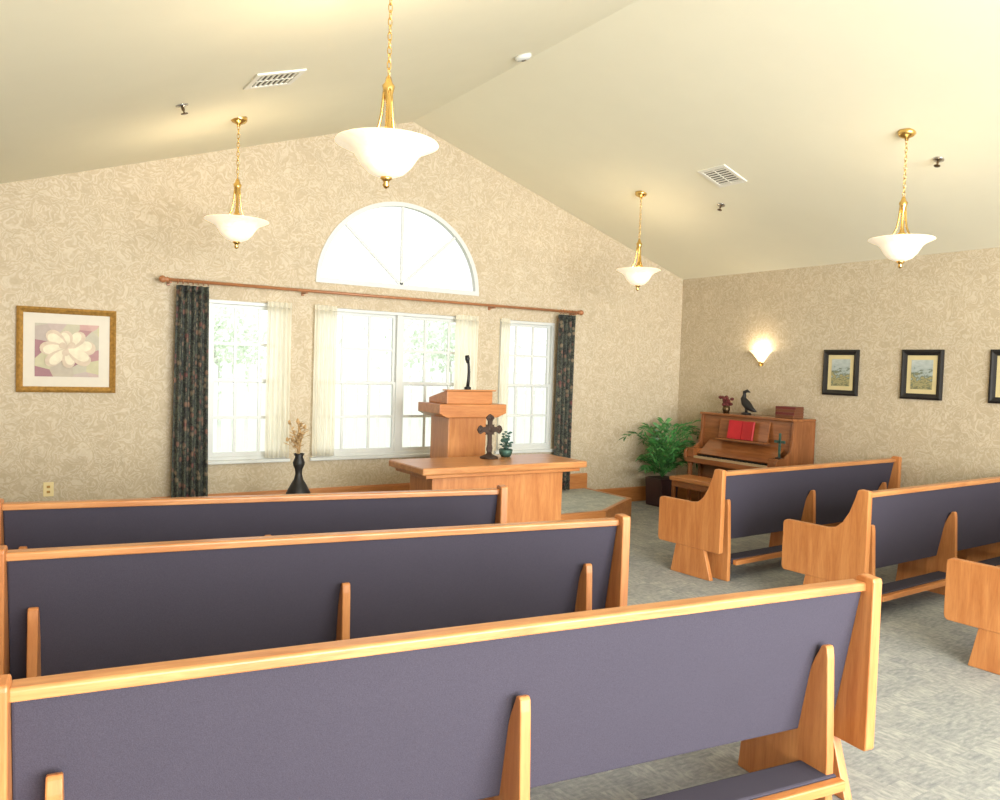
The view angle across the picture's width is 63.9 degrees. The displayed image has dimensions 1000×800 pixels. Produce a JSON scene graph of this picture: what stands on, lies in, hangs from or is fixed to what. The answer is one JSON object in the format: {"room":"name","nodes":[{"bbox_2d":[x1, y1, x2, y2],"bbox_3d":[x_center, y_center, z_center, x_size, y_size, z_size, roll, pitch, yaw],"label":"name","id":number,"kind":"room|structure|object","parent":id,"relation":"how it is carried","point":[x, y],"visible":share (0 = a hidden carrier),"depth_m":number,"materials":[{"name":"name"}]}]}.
{"room":"house of worship","nodes":[
{"label":"house of worship","id":0,"kind":"room"},
{"bbox_2d":[0,122,682,501],"bbox_3d":[-1.027,-0.831,8.686,8.382,4.390,0.100,0,3,-33],"label":"wall","id":1,"kind":"structure","parent":0,"point":[104,239],"depth_m":7.84,"materials":[{"name":"paint"}]},
{"bbox_2d":[43,482,53,496],"bbox_3d":[-3.882,0.768,6.891,0.080,0.124,0.009,0,3,-33],"label":"wall outlet","id":2,"kind":"object","parent":1,"relation":"attached to","point":[48,487],"visible":1,"depth_m":6.89,"materials":[{"name":"beige plastic"}]},
{"bbox_2d":[16,305,115,392],"bbox_3d":[-3.725,-0.426,6.903,0.757,0.723,0.035,0,3,-33],"label":"framed painting","id":3,"kind":"object","parent":1,"relation":"attached to","point":[64,350],"visible":1,"depth_m":6.89,"materials":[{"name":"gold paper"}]},
{"bbox_2d":[35,323,98,376],"bbox_3d":[-3.724,-0.426,6.902,0.487,0.453,0.020,0,3,-33],"label":"artwork","id":4,"kind":"object","parent":3,"relation":"attached to","point":[61,349],"depth_m":6.90,"materials":[{"name":"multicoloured paper"}]},
{"bbox_2d":[208,299,289,464],"bbox_3d":[-2.450,-0.169,7.789,0.828,1.561,0.145,0,3,-33],"label":"window","id":5,"kind":"structure","parent":1,"relation":"in","point":[258,456],"depth_m":7.74,"materials":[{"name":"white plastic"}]},
{"bbox_2d":[265,301,291,457],"bbox_3d":[-2.175,-0.194,7.868,0.240,1.530,0.029,0,3,-33],"label":"sheer curtain","id":6,"kind":"object","parent":5,"relation":"hanging from","point":[279,314],"visible":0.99,"depth_m":7.87,"materials":[{"name":"white fabric"}]},
{"bbox_2d":[151,473,586,497],"bbox_3d":[-1.053,0.999,8.711,5.090,0.190,0.018,0,3,-33],"label":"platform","id":7,"kind":"object","parent":1,"relation":"attached to","point":[577,480],"visible":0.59,"depth_m":8.46,"materials":[{"name":"brown wood"}]},
{"bbox_2d":[159,275,583,314],"bbox_3d":[-1.044,-1.069,8.502,4.820,0.079,0.164,0,3,-33],"label":"curtain rod","id":8,"kind":"object","parent":1,"relation":"attached to","point":[162,278],"visible":0.98,"depth_m":8.12,"materials":[{"name":"brown wood"}]},
{"bbox_2d":[171,285,208,496],"bbox_3d":[-2.836,0.014,7.365,0.328,2.115,0.072,0,3,-33],"label":"drape","id":9,"kind":"object","parent":8,"relation":"hanging from","point":[189,473],"visible":0.94,"depth_m":7.36,"materials":[{"name":"fabric"}]},
{"bbox_2d":[554,314,575,489],"bbox_3d":[0.777,0.034,9.678,0.235,2.115,0.072,0,3,-33],"label":"drape","id":10,"kind":"object","parent":8,"relation":"hanging from","point":[562,429],"visible":0.91,"depth_m":9.66,"materials":[{"name":"fabric"}]},
{"bbox_2d":[309,308,455,460],"bbox_3d":[-1.097,-0.162,8.655,1.975,1.561,0.145,0,3,-33],"label":"window","id":11,"kind":"structure","parent":1,"relation":"in","point":[395,450],"depth_m":8.63,"materials":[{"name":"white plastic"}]},
{"bbox_2d":[312,305,336,456],"bbox_3d":[-1.777,-0.191,8.123,0.235,1.530,0.029,0,3,-33],"label":"sheer curtain","id":12,"kind":"object","parent":11,"relation":"hanging from","point":[325,328],"visible":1,"depth_m":8.12,"materials":[{"name":"white fabric"}]},
{"bbox_2d":[454,315,478,389],"bbox_3d":[-0.387,-0.183,9.013,0.295,1.530,0.029,0,3,-33],"label":"sheer curtain","id":13,"kind":"object","parent":11,"relation":"hanging from","point":[466,332],"visible":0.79,"depth_m":8.99,"materials":[{"name":"white fabric"}]},
{"bbox_2d":[316,202,478,295],"bbox_3d":[-1.047,-1.646,8.586,1.914,0.923,0.064,0,3,-33],"label":"window","id":14,"kind":"structure","parent":1,"relation":"in","point":[400,284],"depth_m":8.58,"materials":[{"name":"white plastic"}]},
{"bbox_2d":[494,319,554,453],"bbox_3d":[0.299,-0.154,9.549,0.860,1.561,0.145,0,3,-33],"label":"window","id":15,"kind":"structure","parent":1,"relation":"in","point":[530,447],"depth_m":9.64,"materials":[{"name":"white plastic"}]},
{"bbox_2d":[498,318,510,449],"bbox_3d":[0.049,-0.181,9.292,0.120,1.530,0.029,0,3,-33],"label":"sheer curtain","id":16,"kind":"object","parent":15,"relation":"hanging from","point":[505,328],"visible":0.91,"depth_m":9.29,"materials":[{"name":"white fabric"}]},
{"bbox_2d":[596,486,645,501],"bbox_3d":[1.734,1.235,10.508,1.545,0.190,0.018,0,3,-33],"label":"baseboard","id":17,"kind":"structure","parent":1,"relation":"attached to","point":[638,493],"depth_m":10.49,"materials":[{"name":"brown wood"}]},
{"bbox_2d":[0,0,999,279],"bbox_3d":[1.823,-2.080,4.245,8.462,1.494,10.592,0,3,-33],"label":"ceiling","id":18,"kind":"structure","parent":0,"point":[808,102],"depth_m":6.10,"materials":[{"name":"paint"}]},
{"bbox_2d":[176,103,187,114],"bbox_3d":[-2.159,-1.976,5.441,0.081,0.078,0.083,1,3,-24],"label":"sprinkler","id":19,"kind":"object","parent":18,"relation":"attached to","point":[182,105],"visible":1,"depth_m":5.43,"materials":[{"name":"silver metal"}]},
{"bbox_2d":[204,116,268,248],"bbox_3d":[-2.073,-1.712,6.332,0.495,1.035,0.495,0,3,-33],"label":"pendant lamp","id":20,"kind":"object","parent":18,"relation":"hanging from","point":[236,228],"visible":0.99,"depth_m":6.26,"materials":[{"name":"white glass"}]},
{"bbox_2d":[243,69,306,89],"bbox_3d":[-1.499,-2.132,5.330,0.325,0.115,0.340,0,3,-33],"label":"ceiling vent","id":21,"kind":"object","parent":18,"relation":"in","point":[271,79],"visible":1,"depth_m":5.31,"materials":[{"name":"white metal"}]},
{"bbox_2d":[334,0,438,188],"bbox_3d":[-0.552,-1.570,3.973,0.516,1.038,0.516,0,3,-33],"label":"pendant lamp","id":22,"kind":"object","parent":18,"relation":"hanging from","point":[387,153],"visible":1,"depth_m":3.89,"materials":[{"name":"white glass"}]},
{"bbox_2d":[515,53,531,61],"bbox_3d":[0.188,-2.788,6.524,0.138,0.072,0.140,1,3,-27],"label":"smoke detector","id":23,"kind":"object","parent":18,"relation":"attached to","point":[524,57],"visible":1,"depth_m":6.48,"materials":[{"name":"white plastic"}]},
{"bbox_2d":[616,191,660,290],"bbox_3d":[1.498,-1.703,8.617,0.475,1.057,0.475,0,3,-33],"label":"pendant lamp","id":24,"kind":"object","parent":18,"relation":"hanging from","point":[638,275],"visible":1,"depth_m":8.55,"materials":[{"name":"white glass"}]},
{"bbox_2d":[717,203,724,210],"bbox_3d":[2.287,-1.994,8.296,0.081,0.078,0.083,1,3,-24],"label":"sprinkler","id":25,"kind":"object","parent":18,"relation":"attached to","point":[720,205],"visible":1,"depth_m":8.28,"materials":[{"name":"silver metal"}]},
{"bbox_2d":[697,164,746,187],"bbox_3d":[2.130,-2.144,7.687,0.325,0.115,0.340,0,3,-33],"label":"ceiling vent","id":26,"kind":"object","parent":18,"relation":"in","point":[721,176],"visible":1,"depth_m":7.68,"materials":[{"name":"white metal"}]},
{"bbox_2d":[868,128,935,267],"bbox_3d":[3.109,-1.541,6.175,0.475,1.054,0.475,0,3,-33],"label":"pendant lamp","id":27,"kind":"object","parent":18,"relation":"hanging from","point":[901,247],"visible":1,"depth_m":6.12,"materials":[{"name":"white glass"}]},
{"bbox_2d":[933,156,943,167],"bbox_3d":[3.483,-1.888,6.370,0.081,0.078,0.083,1,3,-24],"label":"sprinkler","id":28,"kind":"object","parent":18,"relation":"attached to","point":[937,159],"visible":1,"depth_m":6.36,"materials":[{"name":"silver metal"}]},
{"bbox_2d":[530,500,999,799],"bbox_3d":[1.705,1.628,4.395,8.462,0.100,10.592,0,3,-33],"label":"floor","id":29,"kind":"structure","parent":0,"point":[937,731],"depth_m":4.16,"materials":[{"name":"carpet"}]},
{"bbox_2d":[0,485,507,549],"bbox_3d":[-1.420,0.989,4.985,2.900,0.928,0.715,1,3,-22],"label":"pew","id":30,"kind":"object","parent":29,"relation":"on","point":[35,524],"visible":0.31,"depth_m":4.65,"materials":[{"name":"purple fabric"}]},
{"bbox_2d":[0,513,630,679],"bbox_3d":[-0.781,1.049,4.011,2.935,0.928,0.715,1,3,-24],"label":"pew","id":31,"kind":"object","parent":29,"relation":"on","point":[70,609],"visible":0.68,"depth_m":3.67,"materials":[{"name":"purple fabric"}]},
{"bbox_2d":[0,573,881,799],"bbox_3d":[0.004,1.123,2.783,2.975,0.928,0.715,1,3,-26],"label":"pew","id":32,"kind":"object","parent":29,"relation":"on","point":[499,710],"visible":1,"depth_m":2.50,"materials":[{"name":"purple fabric"}]},
{"bbox_2d":[389,454,586,522],"bbox_3d":[-0.101,0.973,7.252,1.700,0.859,0.670,0,3,-33],"label":"altar table","id":33,"kind":"object","parent":29,"relation":"on","point":[533,482],"visible":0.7,"depth_m":7.13,"materials":[{"name":"brown wood"}]},
{"bbox_2d":[477,414,502,458],"bbox_3d":[-0.095,0.333,7.378,0.229,0.408,0.170,2,2,3],"label":"cross","id":34,"kind":"object","parent":33,"relation":"on","point":[490,428],"visible":1,"depth_m":7.36,"materials":[{"name":"metal"}]},
{"bbox_2d":[499,431,512,456],"bbox_3d":[0.059,0.410,7.550,0.135,0.249,0.151,2,2,2],"label":"potted plant","id":35,"kind":"object","parent":33,"relation":"on","point":[504,452],"visible":1,"depth_m":7.51,"materials":[{"name":"plant"}]},
{"bbox_2d":[499,448,512,456],"bbox_3d":[0.053,0.497,7.554,0.130,0.075,0.130,0,3,-33],"label":"plant pot","id":36,"kind":"object","parent":35,"relation":"attached to","point":[504,452],"depth_m":7.51,"materials":[{"name":"ceramic"}]},
{"bbox_2d":[561,488,631,519],"bbox_3d":[-0.689,1.237,8.141,5.090,0.223,1.391,0,3,-33],"label":"stage platform","id":37,"kind":"object","parent":29,"relation":"on","point":[583,503],"visible":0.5,"depth_m":8.96,"materials":[{"name":"grey carpet"}]},
{"bbox_2d":[285,418,309,493],"bbox_3d":[-1.825,0.645,7.259,0.236,0.966,0.248,0,3,-33],"label":"floor vase","id":38,"kind":"object","parent":37,"relation":"on","point":[298,485],"visible":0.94,"depth_m":7.22,"materials":[{"name":"black ceramic"}]},
{"bbox_2d":[418,389,505,457],"bbox_3d":[-0.399,0.512,8.074,0.760,1.247,0.480,0,3,-33],"label":"pulpit","id":39,"kind":"object","parent":37,"relation":"on","point":[456,415],"visible":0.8,"depth_m":7.89,"materials":[{"name":"brown wood"}]},
{"bbox_2d":[464,355,470,389],"bbox_3d":[-0.314,-0.274,7.884,0.068,0.338,0.068,0,3,-33],"label":"gooseneck microphone","id":40,"kind":"object","parent":39,"relation":"on","point":[467,358],"visible":1,"depth_m":7.88,"materials":[{"name":"black metal"}]},
{"bbox_2d":[619,417,700,506],"bbox_3d":[2.062,0.789,10.209,1.239,1.123,0.731,0,3,-33],"label":"potted palm","id":41,"kind":"object","parent":29,"relation":"on","point":[656,486],"visible":0.92,"depth_m":10.12,"materials":[{"name":"plant"}]},
{"bbox_2d":[645,477,677,506],"bbox_3d":[2.067,1.170,10.262,0.318,0.359,0.290,0,3,-33],"label":"planter","id":42,"kind":"object","parent":41,"relation":"attached to","point":[656,487],"depth_m":10.15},
{"bbox_2d":[670,474,711,500],"bbox_3d":[2.335,1.155,9.232,0.340,0.489,0.760,0,3,-33],"label":"piano bench","id":43,"kind":"object","parent":29,"relation":"on","point":[689,482],"visible":0.3,"depth_m":9.27,"materials":[{"name":"brown wood"}]},
{"bbox_2d":[684,411,815,500],"bbox_3d":[2.902,0.793,9.472,0.660,1.229,1.380,0,3,-33],"label":"upright piano","id":44,"kind":"object","parent":29,"relation":"on","point":[713,450],"visible":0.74,"depth_m":9.24,"materials":[{"name":"brown wood"}]},
{"bbox_2d":[718,395,733,412],"bbox_3d":[2.794,0.049,9.911,0.156,0.212,0.179,1,2,-16],"label":"flower ornament","id":45,"kind":"object","parent":44,"relation":"on","point":[726,404],"visible":1,"depth_m":9.88,"materials":[{"name":"red plant"}]},
{"bbox_2d":[727,420,754,440],"bbox_3d":[2.825,0.356,9.390,0.067,0.221,0.380,0,3,-33],"label":"open book","id":46,"kind":"object","parent":44,"relation":"on","point":[740,430],"visible":1,"depth_m":9.39,"materials":[{"name":"red paper"}]},
{"bbox_2d":[741,389,756,414],"bbox_3d":[2.988,0.023,9.623,0.118,0.300,0.236,0,3,-33],"label":"bird figurine","id":47,"kind":"object","parent":44,"relation":"on","point":[745,402],"visible":0.98,"depth_m":9.62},
{"bbox_2d":[774,433,785,458],"bbox_3d":[3.091,0.507,8.864,0.040,0.280,0.140,0,3,-33],"label":"cross","id":48,"kind":"object","parent":44,"relation":"on","point":[779,441],"visible":1,"depth_m":8.86,"materials":[{"name":"metal"}]},
{"bbox_2d":[775,414,803,418],"bbox_3d":[3.299,0.186,9.136,0.180,0.034,0.250,0,3,-30],"label":"book","id":49,"kind":"object","parent":44,"relation":"on","point":[776,415],"visible":0.91,"depth_m":9.05,"materials":[{"name":"brown paper"}]},
{"bbox_2d":[775,411,803,414],"bbox_3d":[3.300,0.153,9.135,0.180,0.030,0.250,0,3,-33],"label":"book","id":50,"kind":"object","parent":49,"relation":"on","point":[776,412],"visible":0.91,"depth_m":9.06,"materials":[{"name":"red paper"}]},
{"bbox_2d":[775,409,803,412],"bbox_3d":[3.301,0.121,9.133,0.180,0.032,0.250,0,3,-35],"label":"book","id":51,"kind":"object","parent":50,"relation":"on","point":[777,410],"visible":0.84,"depth_m":9.06,"materials":[{"name":"brown paper"}]},
{"bbox_2d":[776,406,803,409],"bbox_3d":[3.302,0.090,9.132,0.180,0.030,0.250,0,3,-38],"label":"book","id":52,"kind":"object","parent":51,"relation":"on","point":[777,407],"visible":1,"depth_m":9.07,"materials":[{"name":"red fabric"}]},
{"bbox_2d":[658,456,901,580],"bbox_3d":[2.736,1.016,7.560,2.800,0.928,0.715,0,3,-36],"label":"pew","id":53,"kind":"object","parent":29,"relation":"on","point":[757,501],"visible":0.77,"depth_m":6.94,"materials":[{"name":"brown wood"}]},
{"bbox_2d":[781,476,999,601],"bbox_3d":[3.474,1.079,6.589,2.750,0.928,0.715,0,3,-35],"label":"pew","id":54,"kind":"object","parent":29,"relation":"on","point":[917,529],"visible":0.78,"depth_m":6.04,"materials":[{"name":"brown wood"}]},
{"bbox_2d":[944,558,999,674],"bbox_3d":[4.073,1.146,5.402,2.750,0.928,0.715,0,3,-34],"label":"pew","id":55,"kind":"object","parent":29,"relation":"on","point":[972,589],"visible":1,"depth_m":4.77,"materials":[{"name":"brown wood"}]},
{"bbox_2d":[675,247,999,487],"bbox_3d":[5.258,0.119,6.577,0.140,3.061,10.592,0,3,-33],"label":"wall","id":56,"kind":"structure","parent":0,"point":[949,302],"depth_m":8.55,"materials":[{"name":"paint"}]},
{"bbox_2d":[750,350,771,365],"bbox_3d":[3.114,-0.501,9.677,0.132,0.192,0.310,0,3,-33],"label":"wall sconce","id":57,"kind":"object","parent":56,"relation":"attached to","point":[760,355],"visible":1,"depth_m":9.65,"materials":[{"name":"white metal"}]},
{"bbox_2d":[677,487,966,559],"bbox_3d":[5.190,1.507,6.524,0.018,0.190,10.434,0,3,-33],"label":"baseboard","id":58,"kind":"structure","parent":56,"relation":"attached to","point":[682,492],"depth_m":10.58,"materials":[{"name":"brown wood"}]},
{"bbox_2d":[822,350,859,395],"bbox_3d":[3.735,-0.301,8.800,0.030,0.500,0.429,0,3,-33],"label":"framed print","id":59,"kind":"object","parent":56,"relation":"attached to","point":[840,367],"visible":1,"depth_m":8.79,"materials":[{"name":"wood"}]},
{"bbox_2d":[831,359,849,385],"bbox_3d":[3.740,-0.301,8.803,0.003,0.294,0.223,0,3,-33],"label":"artwork","id":60,"kind":"object","parent":59,"relation":"attached to","point":[840,368],"depth_m":8.80},
{"bbox_2d":[900,350,944,400],"bbox_3d":[4.224,-0.255,8.035,0.030,0.500,0.425,0,3,-33],"label":"framed print","id":61,"kind":"object","parent":56,"relation":"attached to","point":[922,371],"visible":1,"depth_m":8.03,"materials":[{"name":"wood"}]},
{"bbox_2d":[910,360,932,389],"bbox_3d":[4.229,-0.255,8.038,0.003,0.294,0.219,0,3,-33],"label":"artwork","id":62,"kind":"object","parent":61,"relation":"attached to","point":[921,371],"depth_m":8.04},
{"bbox_2d":[988,349,999,403],"bbox_3d":[4.689,-0.210,7.309,0.030,0.500,0.430,0,3,-33],"label":"framed print","id":63,"kind":"object","parent":56,"relation":"attached to","point":[994,372],"visible":1,"depth_m":7.45,"materials":[{"name":"wood"}]},
{"label":"outside","id":64,"kind":"structure","parent":0,"visible":0},
{"bbox_2d":[217,393,542,451],"bbox_3d":[-5.178,0.718,31.264,65.000,0.100,41.900,0,3,-33],"label":"lawn","id":65,"kind":"structure","parent":64,"point":[246,394],"depth_m":27.80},
{"bbox_2d":[213,307,340,424],"bbox_3d":[-9.101,-1.915,24.927,6.123,5.433,6.237,2,2,14],"label":"tree","id":66,"kind":"object","parent":65,"relation":"on","point":[224,349],"visible":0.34,"depth_m":25.09,"materials":[{"name":"green plant"}]},
{"bbox_2d":[213,362,545,452],"bbox_3d":[-2.090,0.318,16.549,26.330,1.990,0.060,0,3,-33],"label":"fence","id":67,"kind":"object","parent":65,"relation":"on","point":[226,389],"visible":0.09,"depth_m":16.10,"materials":[{"name":"white paint"}]},
{"bbox_2d":[361,268,539,388],"bbox_3d":[-1.642,-1.814,28.326,4.817,5.427,7.970,4,3,44],"label":"tree","id":68,"kind":"object","parent":65,"relation":"on","point":[432,357],"visible":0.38,"depth_m":27.92,"materials":[{"name":"green plant"}]},
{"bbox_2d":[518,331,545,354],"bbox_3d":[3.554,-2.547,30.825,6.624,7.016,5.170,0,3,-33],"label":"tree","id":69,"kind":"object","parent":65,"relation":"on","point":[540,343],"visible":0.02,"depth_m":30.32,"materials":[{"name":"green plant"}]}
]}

